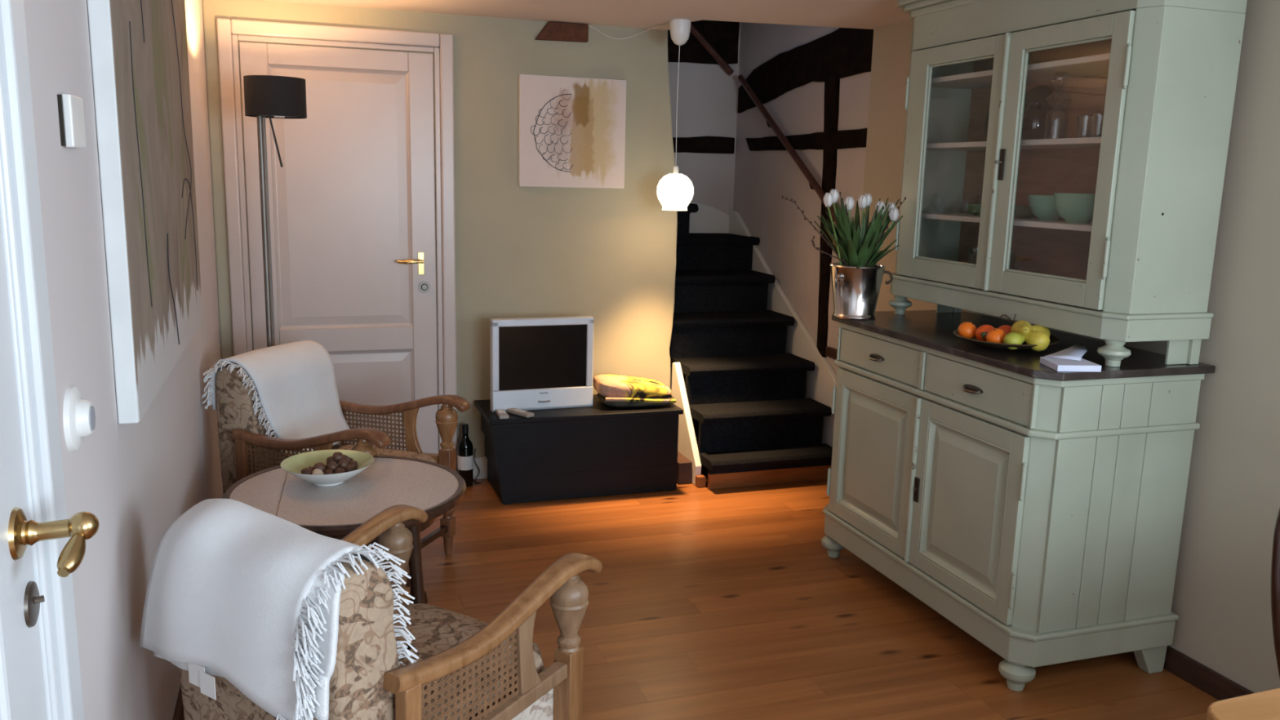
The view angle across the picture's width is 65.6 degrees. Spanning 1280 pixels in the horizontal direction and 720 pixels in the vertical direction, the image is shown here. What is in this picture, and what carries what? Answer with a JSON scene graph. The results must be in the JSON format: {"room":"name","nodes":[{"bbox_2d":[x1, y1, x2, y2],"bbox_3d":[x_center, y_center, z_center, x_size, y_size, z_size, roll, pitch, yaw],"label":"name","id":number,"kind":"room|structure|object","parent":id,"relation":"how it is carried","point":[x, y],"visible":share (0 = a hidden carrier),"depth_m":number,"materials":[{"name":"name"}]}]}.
{"room":"living room","nodes":[
{"label":"living room","id":0,"kind":"room"},
{"bbox_2d":[23,0,222,719],"bbox_3d":[-0.915,0.017,1.434,0.100,2.400,6.446,-2,11,-19],"label":"wall","id":1,"kind":"structure","parent":0,"point":[137,479],"depth_m":1.86,"materials":[{"name":"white paint"}]},
{"bbox_2d":[0,0,98,719],"bbox_3d":[-0.580,0.278,0.809,0.136,2.130,1.035,-2,11,-19],"label":"door","id":2,"kind":"structure","parent":1,"relation":"in","point":[40,673],"depth_m":1.16,"materials":[{"name":"white wood"}]},
{"bbox_2d":[57,93,86,148],"bbox_3d":[-0.937,-0.393,1.639,0.018,0.084,0.106,-2,11,-19],"label":"wall thermostat","id":3,"kind":"object","parent":1,"relation":"attached to","point":[70,107],"visible":1,"depth_m":1.60,"materials":[{"name":"white plastic"}]},
{"bbox_2d":[62,385,95,452],"bbox_3d":[-0.897,0.094,1.597,0.032,0.107,0.107,-2,11,-19],"label":"dimmer switch","id":4,"kind":"object","parent":1,"relation":"attached to","point":[78,413],"visible":1,"depth_m":1.57,"materials":[{"name":"white plastic"}]},
{"bbox_2d":[87,0,202,423],"bbox_3d":[-1.234,-0.571,2.540,0.041,1.160,1.420,-2,11,-19],"label":"painting","id":5,"kind":"object","parent":1,"relation":"attached to","point":[139,48],"visible":1,"depth_m":2.18,"materials":[{"name":"fabric"}]},
{"bbox_2d":[173,684,184,719],"bbox_3d":[-1.355,0.887,3.021,0.016,0.090,3.326,-2,11,-19],"label":"baseboard","id":6,"kind":"structure","parent":1,"relation":"attached to","point":[179,714],"depth_m":2.63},
{"bbox_2d":[202,0,677,472],"bbox_3d":[-0.854,-0.502,4.760,2.172,2.210,0.090,-2,11,-19],"label":"wall","id":7,"kind":"structure","parent":0,"point":[607,255],"depth_m":4.80,"materials":[{"name":"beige paint"}]},
{"bbox_2d":[216,17,457,472],"bbox_3d":[-1.337,-0.419,4.523,0.992,2.111,0.082,-2,11,-19],"label":"door","id":8,"kind":"structure","parent":7,"relation":"in","point":[353,237],"depth_m":4.50,"materials":[{"name":"white wood"}]},
{"bbox_2d":[473,457,487,479],"bbox_3d":[-0.409,0.523,5.056,1.030,0.110,0.014,-2,11,-19],"label":"baseboard","id":9,"kind":"structure","parent":7,"relation":"attached to","point":[482,462],"depth_m":4.92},
{"bbox_2d":[534,21,588,42],"bbox_3d":[-0.370,-1.541,4.671,0.252,0.084,0.050,-2,11,-19],"label":"beam","id":10,"kind":"structure","parent":7,"relation":"attached to","point":[552,31],"depth_m":4.65,"materials":[{"name":"brown wood"}]},
{"bbox_2d":[518,74,626,188],"bbox_3d":[-0.322,-1.089,4.764,0.522,0.515,0.030,-2,11,-19],"label":"painting","id":11,"kind":"object","parent":7,"relation":"attached to","point":[571,131],"visible":1,"depth_m":4.75,"materials":[{"name":"fabric"}]},
{"bbox_2d":[266,0,910,30],"bbox_3d":[0.560,-1.090,1.672,2.925,0.160,6.346,-2,11,-19],"label":"ceiling","id":12,"kind":"structure","parent":0,"point":[639,14],"depth_m":4.27,"materials":[{"name":"paint"}]},
{"bbox_2d":[588,23,669,39],"bbox_3d":[-0.015,-1.555,4.715,0.429,0.057,0.177,5,11,20],"label":"cable","id":13,"kind":"object","parent":12,"relation":"hanging from","point":[665,24],"visible":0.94,"depth_m":4.74,"materials":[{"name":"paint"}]},
{"bbox_2d":[656,18,693,210],"bbox_3d":[0.173,-1.124,4.593,0.174,0.854,0.174,-2,11,-19],"label":"pendant lamp","id":14,"kind":"object","parent":12,"relation":"hanging from","point":[675,191],"visible":1,"depth_m":4.58,"materials":[{"name":"white glass"}]},
{"bbox_2d":[667,20,740,390],"bbox_3d":[-0.078,-1.226,6.057,1.400,3.200,0.120,-2,11,-19],"label":"wall","id":15,"kind":"structure","parent":0,"point":[706,117],"depth_m":6.12,"materials":[{"name":"paint"}]},
{"bbox_2d":[689,22,733,75],"bbox_3d":[0.332,-1.960,5.979,0.505,0.458,0.074,-2,11,-19],"label":"handrail","id":16,"kind":"object","parent":15,"relation":"attached to","point":[694,31],"visible":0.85,"depth_m":6.00,"materials":[{"name":"brown wood"}]},
{"bbox_2d":[375,417,1218,719],"bbox_3d":[0.335,1.115,2.589,3.125,0.120,7.600,-2,11,-19],"label":"floor","id":17,"kind":"structure","parent":0,"point":[731,603],"depth_m":3.44,"materials":[{"name":"brown wood"}]},
{"bbox_2d":[243,75,306,346],"bbox_3d":[-1.462,-0.181,3.977,0.298,1.836,0.250,-2,11,-19],"label":"floor lamp","id":18,"kind":"object","parent":17,"relation":"on","point":[269,96],"visible":0.72,"depth_m":3.80,"materials":[{"name":"metal"}]},
{"bbox_2d":[255,115,299,117],"bbox_3d":[-1.409,-0.949,3.847,0.216,0.004,0.216,-2,11,-19],"label":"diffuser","id":19,"kind":"object","parent":18,"relation":"attached to","point":[256,116],"depth_m":3.81,"materials":[{"name":"plastic"}]},
{"bbox_2d":[274,115,284,118],"bbox_3d":[-1.365,-0.922,3.760,0.037,0.011,0.011,-2,11,-19],"label":"switch","id":20,"kind":"object","parent":18,"relation":"attached to","point":[278,117],"depth_m":3.76,"materials":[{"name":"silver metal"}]},
{"bbox_2d":[216,362,470,571],"bbox_3d":[-1.099,0.399,3.697,0.726,0.815,0.648,5,11,18],"label":"armchair","id":21,"kind":"object","parent":17,"relation":"on","point":[246,450],"visible":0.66,"depth_m":3.54,"materials":[{"name":"brown wood"}]},
{"bbox_2d":[201,339,350,457],"bbox_3d":[-1.321,0.152,3.709,0.328,0.393,0.537,5,11,18],"label":"throw blanket","id":22,"kind":"object","parent":21,"relation":"on","point":[295,383],"visible":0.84,"depth_m":3.68,"materials":[{"name":"fabric"}]},
{"bbox_2d":[331,444,436,462],"bbox_3d":[-1.054,0.417,3.685,0.492,0.106,0.492,5,11,18],"label":"seat cushion","id":23,"kind":"object","parent":21,"relation":"on","point":[380,451],"depth_m":3.79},
{"bbox_2d":[222,455,466,604],"bbox_3d":[-0.883,0.658,3.028,0.700,0.565,0.700,-2,11,-19],"label":"round table","id":24,"kind":"object","parent":17,"relation":"on","point":[336,511],"visible":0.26,"depth_m":2.90,"materials":[{"name":"brown wood"}]},
{"bbox_2d":[280,449,373,486],"bbox_3d":[-0.948,0.340,3.019,0.271,0.064,0.271,-2,11,-19],"label":"bowl","id":25,"kind":"object","parent":24,"relation":"on","point":[294,464],"visible":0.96,"depth_m":3.04,"materials":[{"name":"ceramic"}]},
{"bbox_2d":[301,467,312,474],"bbox_3d":[-0.989,0.337,2.952,0.035,0.035,0.036,-4,12,-27],"label":"walnut","id":26,"kind":"object","parent":25,"relation":"in","point":[306,470],"visible":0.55,"depth_m":2.94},
{"bbox_2d":[311,468,324,475],"bbox_3d":[-0.956,0.342,2.947,0.035,0.042,0.034,-3,11,-22],"label":"walnut","id":27,"kind":"object","parent":25,"relation":"in","point":[317,471],"visible":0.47,"depth_m":2.94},
{"bbox_2d":[313,462,326,471],"bbox_3d":[-0.960,0.325,2.977,0.038,0.036,0.041,2,11,4],"label":"walnut","id":28,"kind":"object","parent":25,"relation":"in","point":[322,466],"visible":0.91,"depth_m":2.96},
{"bbox_2d":[323,469,333,474],"bbox_3d":[-0.930,0.343,2.966,0.038,0.034,0.040,-9,15,-43],"label":"walnut","id":29,"kind":"object","parent":25,"relation":"in","point":[326,471],"visible":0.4,"depth_m":2.96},
{"bbox_2d":[325,461,337,471],"bbox_3d":[-0.925,0.322,2.983,0.032,0.037,0.033,-9,15,-44],"label":"walnut","id":30,"kind":"object","parent":25,"relation":"in","point":[332,465],"visible":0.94,"depth_m":2.97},
{"bbox_2d":[326,456,337,464],"bbox_3d":[-0.936,0.311,3.023,0.035,0.034,0.036,-3,11,-22],"label":"walnut","id":31,"kind":"object","parent":25,"relation":"in","point":[330,459],"visible":0.45,"depth_m":3.01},
{"bbox_2d":[332,452,344,462],"bbox_3d":[-0.917,0.296,3.019,0.034,0.033,0.032,-3,11,-24],"label":"walnut","id":32,"kind":"object","parent":25,"relation":"in","point":[336,456],"visible":0.99,"depth_m":3.01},
{"bbox_2d":[333,466,345,473],"bbox_3d":[-0.900,0.340,2.972,0.035,0.039,0.036,0,11,-7],"label":"walnut","id":33,"kind":"object","parent":25,"relation":"in","point":[338,470],"visible":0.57,"depth_m":2.96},
{"bbox_2d":[337,457,349,468],"bbox_3d":[-0.898,0.317,3.006,0.033,0.039,0.032,0,11,-8],"label":"walnut","id":34,"kind":"object","parent":25,"relation":"in","point":[344,462],"visible":0.83,"depth_m":2.99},
{"bbox_2d":[343,454,350,462],"bbox_3d":[-0.906,0.309,3.045,0.032,0.038,0.032,12,15,44],"label":"walnut","id":35,"kind":"object","parent":25,"relation":"in","point":[347,457],"visible":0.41,"depth_m":3.04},
{"bbox_2d":[343,464,355,472],"bbox_3d":[-0.878,0.334,3.001,0.034,0.037,0.034,1,11,-5],"label":"walnut","id":36,"kind":"object","parent":25,"relation":"in","point":[348,468],"visible":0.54,"depth_m":2.99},
{"bbox_2d":[348,460,358,470],"bbox_3d":[-0.882,0.326,3.045,0.033,0.034,0.033,-2,11,-16],"label":"walnut","id":37,"kind":"object","parent":25,"relation":"in","point":[353,463],"visible":0.45,"depth_m":3.04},
{"bbox_2d":[179,504,602,719],"bbox_3d":[-0.547,0.690,2.203,0.648,0.815,0.726,8,12,32],"label":"armchair","id":38,"kind":"object","parent":17,"relation":"on","point":[466,668],"visible":0.67,"depth_m":2.04,"materials":[{"name":"beige fabric"}]},
{"bbox_2d":[138,498,418,719],"bbox_3d":[-0.712,0.476,1.906,0.556,0.369,0.297,8,12,32],"label":"throw blanket","id":39,"kind":"object","parent":38,"relation":"on","point":[247,596],"visible":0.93,"depth_m":1.80,"materials":[{"name":"fabric"}]},
{"bbox_2d":[392,603,543,719],"bbox_3d":[-0.522,0.697,2.245,0.492,0.106,0.493,8,12,32],"label":"seat cushion","id":40,"kind":"object","parent":38,"relation":"on","point":[435,629],"depth_m":2.30,"materials":[{"name":"beige fabric"}]},
{"bbox_2d":[457,423,473,486],"bbox_3d":[-0.846,0.459,4.808,0.076,0.305,0.076,-2,11,-19],"label":"wine bottle","id":41,"kind":"object","parent":17,"relation":"on","point":[464,448],"visible":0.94,"depth_m":4.78,"materials":[{"name":"black glass"}]},
{"bbox_2d":[474,448,481,483],"bbox_3d":[-0.799,0.522,4.874,0.031,0.162,0.075,-2,11,-19],"label":"cable","id":42,"kind":"object","parent":17,"relation":"on","point":[475,449],"visible":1,"depth_m":4.89,"materials":[{"name":"black plastic"}]},
{"bbox_2d":[474,394,683,504],"bbox_3d":[-0.304,0.417,4.824,0.932,0.408,0.418,-2,11,-19],"label":"storage chest","id":43,"kind":"object","parent":17,"relation":"on","point":[601,449],"visible":0.88,"depth_m":4.65,"materials":[{"name":"black wood"}]},
{"bbox_2d":[495,408,508,419],"bbox_3d":[-0.628,0.246,4.524,0.044,0.020,0.125,-2,11,-17],"label":"remote control","id":44,"kind":"object","parent":43,"relation":"on","point":[502,414],"visible":1,"depth_m":4.49,"materials":[{"name":"grey plastic"}]},
{"bbox_2d":[506,408,533,417],"bbox_3d":[-0.549,0.241,4.561,0.150,0.020,0.044,11,14,42],"label":"remote control","id":45,"kind":"object","parent":43,"relation":"on","point":[526,414],"visible":1,"depth_m":4.54,"materials":[{"name":"grey plastic"}]},
{"bbox_2d":[489,315,593,412],"bbox_3d":[-0.474,0.008,4.702,0.486,0.432,0.173,-2,11,-20],"label":"television","id":46,"kind":"object","parent":43,"relation":"on","point":[537,363],"visible":0.98,"depth_m":4.63,"materials":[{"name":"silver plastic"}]},
{"bbox_2d":[592,373,675,407],"bbox_3d":[-0.028,0.144,4.844,0.382,0.130,0.283,-1,11,-15],"label":"folded blanket","id":47,"kind":"object","parent":43,"relation":"on","point":[613,390],"visible":1,"depth_m":4.74,"materials":[{"name":"fabric"}]},
{"bbox_2d":[669,200,836,489],"bbox_3d":[0.403,-0.180,5.526,0.898,1.360,1.612,-2,11,-19],"label":"staircase","id":48,"kind":"structure","parent":17,"relation":"on","point":[758,388],"depth_m":5.23,"materials":[{"name":"wood"}]},
{"bbox_2d":[821,322,1204,691],"bbox_3d":[1.200,0.413,3.511,0.599,0.966,1.240,-2,11,-19],"label":"sideboard","id":49,"kind":"object","parent":17,"relation":"on","point":[1041,518],"visible":0.94,"depth_m":3.01,"materials":[{"name":"green paint"}]},
{"bbox_2d":[831,310,1215,381],"bbox_3d":[1.214,-0.074,3.422,0.610,0.024,1.252,-2,11,-19],"label":"countertop","id":50,"kind":"structure","parent":49,"relation":"on","point":[931,329],"depth_m":3.15,"materials":[{"name":"stone"}]},
{"bbox_2d":[829,262,885,319],"bbox_3d":[0.822,-0.263,3.779,0.209,0.199,0.208,-2,11,-19],"label":"bucket","id":51,"kind":"object","parent":50,"relation":"on","point":[855,290],"visible":0.94,"depth_m":3.71,"materials":[{"name":"silver metal"}]},
{"bbox_2d":[782,195,844,266],"bbox_3d":[0.668,-0.411,3.701,0.328,0.393,0.016,-2,11,-16],"label":"twig","id":52,"kind":"object","parent":51,"relation":"in","point":[786,198],"visible":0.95,"depth_m":3.68,"materials":[{"name":"brown plant"}]},
{"bbox_2d":[811,235,848,266],"bbox_3d":[0.728,-0.339,3.713,0.206,0.249,0.024,-3,11,-24],"label":"twig","id":53,"kind":"object","parent":51,"relation":"in","point":[812,241],"visible":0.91,"depth_m":3.68,"materials":[{"name":"brown plant"}]},
{"bbox_2d":[823,192,841,266],"bbox_3d":[0.742,-0.402,3.702,0.162,0.438,0.037,-4,12,-26],"label":"tulip","id":54,"kind":"object","parent":51,"relation":"in","point":[828,198],"visible":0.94,"depth_m":3.64,"materials":[{"name":"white plant"}]},
{"bbox_2d":[830,189,845,265],"bbox_3d":[0.757,-0.411,3.717,0.133,0.450,0.036,-2,11,-19],"label":"tulip","id":55,"kind":"object","parent":51,"relation":"in","point":[835,193],"visible":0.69,"depth_m":3.66,"materials":[{"name":"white plant"}]},
{"bbox_2d":[839,191,848,217],"bbox_3d":[0.784,-0.421,3.717,0.117,0.411,0.022,-4,12,-28],"label":"twig","id":56,"kind":"object","parent":51,"relation":"in","point":[845,206],"visible":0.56,"depth_m":3.67,"materials":[{"name":"brown plant"}]},
{"bbox_2d":[844,196,853,230],"bbox_3d":[0.792,-0.402,3.742,0.071,0.424,0.036,-2,11,-19],"label":"tulip","id":57,"kind":"object","parent":51,"relation":"in","point":[849,202],"visible":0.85,"depth_m":3.69,"materials":[{"name":"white plant"}]},
{"bbox_2d":[813,197,903,284],"bbox_3d":[0.826,-0.448,3.749,0.334,0.326,0.291,-1,11,-12],"label":"tulip leaves","id":58,"kind":"object","parent":51,"relation":"in","point":[858,243],"visible":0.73,"depth_m":3.69,"materials":[{"name":"green plant"}]},
{"bbox_2d":[857,195,867,223],"bbox_3d":[0.837,-0.409,3.773,0.037,0.430,0.045,-2,11,-19],"label":"tulip","id":59,"kind":"object","parent":51,"relation":"in","point":[862,201],"visible":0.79,"depth_m":3.73,"materials":[{"name":"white plant"}]},
{"bbox_2d":[864,193,871,217],"bbox_3d":[0.851,-0.415,3.788,0.036,0.436,0.075,5,11,20],"label":"tulip","id":60,"kind":"object","parent":51,"relation":"in","point":[868,196],"visible":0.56,"depth_m":3.76,"materials":[{"name":"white plant"}]},
{"bbox_2d":[865,206,884,266],"bbox_3d":[0.858,-0.394,3.724,0.086,0.361,0.043,5,11,19],"label":"twig","id":61,"kind":"object","parent":51,"relation":"in","point":[883,206],"visible":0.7,"depth_m":3.71,"materials":[{"name":"plant"}]},
{"bbox_2d":[875,200,885,214],"bbox_3d":[0.873,-0.396,3.763,0.086,0.410,0.037,4,11,11],"label":"tulip","id":62,"kind":"object","parent":51,"relation":"in","point":[879,203],"visible":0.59,"depth_m":3.71,"materials":[{"name":"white plant"}]},
{"bbox_2d":[876,207,898,252],"bbox_3d":[0.903,-0.382,3.751,0.131,0.388,0.035,0,11,-7],"label":"tulip","id":63,"kind":"object","parent":51,"relation":"in","point":[893,214],"visible":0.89,"depth_m":3.72,"materials":[{"name":"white plant"}]},
{"bbox_2d":[874,196,906,246],"bbox_3d":[0.906,-0.417,3.749,0.178,0.397,0.022,0,11,-6],"label":"twig","id":64,"kind":"object","parent":51,"relation":"in","point":[882,234],"visible":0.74,"depth_m":3.73,"materials":[{"name":"plant"}]},
{"bbox_2d":[886,202,895,215],"bbox_3d":[0.899,-0.398,3.790,0.145,0.404,0.036,-2,11,-19],"label":"tulip","id":65,"kind":"object","parent":51,"relation":"in","point":[892,205],"visible":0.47,"depth_m":3.76,"materials":[{"name":"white plant"}]},
{"bbox_2d":[952,326,1058,349],"bbox_3d":[1.169,-0.062,3.185,0.318,0.036,0.370,3,11,9],"label":"fruit plate","id":66,"kind":"object","parent":50,"relation":"on","point":[1053,340],"visible":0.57,"depth_m":3.06,"materials":[{"name":"brown metal"}]},
{"bbox_2d":[957,321,977,338],"bbox_3d":[1.062,-0.095,3.219,0.061,0.058,0.060,-7,14,-40],"label":"tangerine","id":67,"kind":"object","parent":66,"relation":"on","point":[966,329],"visible":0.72,"depth_m":3.20,"materials":[{"name":"orange food"}]},
{"bbox_2d":[981,332,986,338],"bbox_3d":[1.085,-0.077,3.127,0.016,0.022,0.018,-6,13,-33],"label":"citrus leaf","id":68,"kind":"object","parent":66,"relation":"on","point":[983,334],"visible":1,"depth_m":3.12,"materials":[{"name":"green plant"}]},
{"bbox_2d":[975,324,994,341],"bbox_3d":[1.102,-0.083,3.163,0.065,0.062,0.063,2,11,2],"label":"tangerine","id":69,"kind":"object","parent":66,"relation":"on","point":[984,328],"visible":0.66,"depth_m":3.15,"materials":[{"name":"orange food"}]},
{"bbox_2d":[986,328,1006,343],"bbox_3d":[1.113,-0.070,3.102,0.060,0.057,0.061,-4,12,-29],"label":"tangerine","id":70,"kind":"object","parent":66,"relation":"on","point":[996,335],"visible":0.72,"depth_m":3.08,"materials":[{"name":"orange food"}]},
{"bbox_2d":[998,324,1011,333],"bbox_3d":[1.169,-0.086,3.175,0.062,0.059,0.062,-2,11,-19],"label":"tangerine","id":71,"kind":"object","parent":66,"relation":"on","point":[1006,328],"visible":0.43,"depth_m":3.15,"materials":[{"name":"orange food"}]},
{"bbox_2d":[997,314,1015,325],"bbox_3d":[1.198,-0.117,3.239,0.036,0.077,0.074,-8,14,-42],"label":"stalk","id":72,"kind":"object","parent":66,"relation":"on","point":[1003,314],"visible":0.15,"depth_m":3.24,"materials":[{"name":"brown plant"}]},
{"bbox_2d":[1003,332,1025,349],"bbox_3d":[1.164,-0.059,3.048,0.093,0.054,0.054,-1,11,-11],"label":"pear","id":73,"kind":"object","parent":66,"relation":"on","point":[1012,338],"visible":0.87,"depth_m":3.03,"materials":[{"name":"green food"}]},
{"bbox_2d":[1010,320,1032,336],"bbox_3d":[1.189,-0.088,3.061,0.064,0.064,0.106,0,11,-9],"label":"pear","id":74,"kind":"object","parent":66,"relation":"on","point":[1023,327],"visible":0.84,"depth_m":3.05,"materials":[{"name":"yellow food"}]},
{"bbox_2d":[1024,330,1049,351],"bbox_3d":[1.212,-0.062,3.053,0.064,0.064,0.105,-2,11,-18],"label":"pear","id":75,"kind":"object","parent":66,"relation":"on","point":[1039,338],"visible":0.69,"depth_m":3.01,"materials":[{"name":"yellow food"}]},
{"bbox_2d":[1031,324,1050,337],"bbox_3d":[1.245,-0.078,3.112,0.063,0.064,0.103,10,14,39],"label":"pear","id":76,"kind":"object","parent":66,"relation":"on","point":[1035,327],"visible":0.22,"depth_m":3.10,"materials":[{"name":"yellow food"}]},
{"bbox_2d":[888,0,1247,366],"bbox_3d":[1.315,-0.675,3.334,0.380,1.194,1.275,-2,11,-19],"label":"display cabinet","id":77,"kind":"object","parent":50,"relation":"on","point":[1159,77],"visible":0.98,"depth_m":3.09,"materials":[{"name":"green paint"}]},
{"bbox_2d":[966,203,981,215],"bbox_3d":[1.270,-0.560,3.693,0.112,0.042,0.112,-2,11,-19],"label":"dish","id":78,"kind":"object","parent":77,"relation":"on","point":[974,209],"visible":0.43,"depth_m":3.66,"materials":[{"name":"ceramic"}]},
{"bbox_2d":[984,110,989,137],"bbox_3d":[1.321,-0.886,3.615,0.047,0.184,0.190,-2,11,-17],"label":"plate","id":79,"kind":"object","parent":77,"relation":"on","point":[986,123],"visible":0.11,"depth_m":3.69,"materials":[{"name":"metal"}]},
{"bbox_2d":[921,212,1092,231],"bbox_3d":[1.338,-0.470,3.382,0.273,0.018,1.155,-2,11,-19],"label":"shelf","id":80,"kind":"object","parent":77,"relation":"attached to","point":[952,217],"depth_m":3.44,"materials":[{"name":"paint"}]},
{"bbox_2d":[926,137,1101,151],"bbox_3d":[1.344,-0.723,3.335,0.273,0.018,1.155,-2,11,-19],"label":"shelf","id":81,"kind":"object","parent":77,"relation":"attached to","point":[1071,144],"depth_m":3.36,"materials":[{"name":"paint"}]},
{"bbox_2d":[931,53,1110,88],"bbox_3d":[1.350,-0.955,3.292,0.273,0.018,1.155,-2,11,-19],"label":"shelf","id":82,"kind":"object","parent":77,"relation":"attached to","point":[1091,68],"depth_m":3.32,"materials":[{"name":"paint"}]},
{"bbox_2d":[1013,205,1035,218],"bbox_3d":[1.344,-0.518,3.479,0.112,0.042,0.112,-2,11,-19],"label":"dish","id":83,"kind":"object","parent":77,"relation":"on","point":[1020,211],"visible":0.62,"depth_m":3.44,"materials":[{"name":"ceramic"}]},
{"bbox_2d":[1021,102,1053,139],"bbox_3d":[1.317,-0.792,3.309,0.116,0.125,0.116,-2,11,-19],"label":"vase","id":84,"kind":"object","parent":77,"relation":"on","point":[1033,127],"visible":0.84,"depth_m":3.27,"materials":[{"name":"clear glass"}]},
{"bbox_2d":[1021,84,1054,139],"bbox_3d":[1.377,-0.865,3.483,0.050,0.194,0.200,-2,11,-17],"label":"plate","id":85,"kind":"object","parent":77,"relation":"on","point":[1038,94],"visible":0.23,"depth_m":3.46,"materials":[{"name":"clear glass"}]},
{"bbox_2d":[1027,195,1062,221],"bbox_3d":[1.362,-0.505,3.300,0.144,0.082,0.144,-2,11,-19],"label":"bowl","id":86,"kind":"object","parent":77,"relation":"on","point":[1042,206],"visible":0.68,"depth_m":3.26,"materials":[{"name":"green ceramic"}]},
{"bbox_2d":[1043,71,1071,137],"bbox_3d":[1.350,-0.821,3.208,0.080,0.220,0.080,-2,11,-19],"label":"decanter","id":87,"kind":"object","parent":77,"relation":"on","point":[1058,71],"visible":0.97,"depth_m":3.21,"materials":[{"name":"clear glass"}]},
{"bbox_2d":[1053,192,1095,223],"bbox_3d":[1.387,-0.479,3.136,0.157,0.092,0.157,7,12,26],"label":"bowl","id":88,"kind":"object","parent":77,"relation":"on","point":[1077,208],"visible":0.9,"depth_m":3.09,"materials":[{"name":"green ceramic"}]},
{"bbox_2d":[1089,115,1098,137],"bbox_3d":[1.415,-0.715,3.057,0.060,0.070,0.060,-2,11,-19],"label":"drinking glass","id":89,"kind":"object","parent":77,"relation":"on","point":[1097,115],"visible":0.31,"depth_m":3.06,"materials":[{"name":"clear glass"}]},
{"bbox_2d":[1040,356,1101,372],"bbox_3d":[1.228,0.012,2.846,0.126,0.018,0.137,1,11,-2],"label":"book","id":90,"kind":"object","parent":50,"relation":"on","point":[1056,364],"visible":0.98,"depth_m":2.79,"materials":[{"name":"paper"}]},
{"bbox_2d":[1044,344,1087,360],"bbox_3d":[1.280,-0.025,2.957,0.100,0.015,0.203,8,13,34],"label":"paper slip","id":91,"kind":"object","parent":90,"relation":"on","point":[1076,352],"visible":1,"depth_m":2.94,"materials":[{"name":"white paper"}]},
{"bbox_2d":[1205,687,1279,719],"bbox_3d":[1.582,0.974,1.133,1.250,0.750,1.345,-2,11,-19],"label":"dining table","id":92,"kind":"object","parent":17,"relation":"on","point":[1265,704],"visible":1,"depth_m":1.47,"materials":[{"name":"brown wood"}]},
{"bbox_2d":[1271,507,1279,678],"bbox_3d":[1.631,0.687,2.086,0.455,0.972,0.440,-2,11,-19],"label":"dining chair","id":93,"kind":"object","parent":17,"relation":"on","point":[1275,562],"visible":1,"depth_m":2.14,"materials":[{"name":"brown wood"}]},
{"bbox_2d":[733,0,1279,693],"bbox_3d":[1.802,-0.584,2.839,0.135,3.200,7.540,-2,11,-19],"label":"wall","id":94,"kind":"structure","parent":0,"point":[1221,600],"depth_m":3.02,"materials":[{"name":"beige paint"}]},
{"bbox_2d":[737,74,836,224],"bbox_3d":[0.834,-1.157,5.443,0.076,0.900,1.390,-2,11,-19],"label":"handrail","id":95,"kind":"object","parent":94,"relation":"attached to","point":[814,184],"visible":0.88,"depth_m":5.44,"materials":[{"name":"brown wood"}]},
{"bbox_2d":[1163,645,1253,700],"bbox_3d":[1.966,1.109,2.304,0.016,0.075,5.830,-2,11,-19],"label":"baseboard","id":96,"kind":"structure","parent":94,"relation":"attached to","point":[1203,677],"depth_m":3.02,"materials":[{"name":"brown wood"}]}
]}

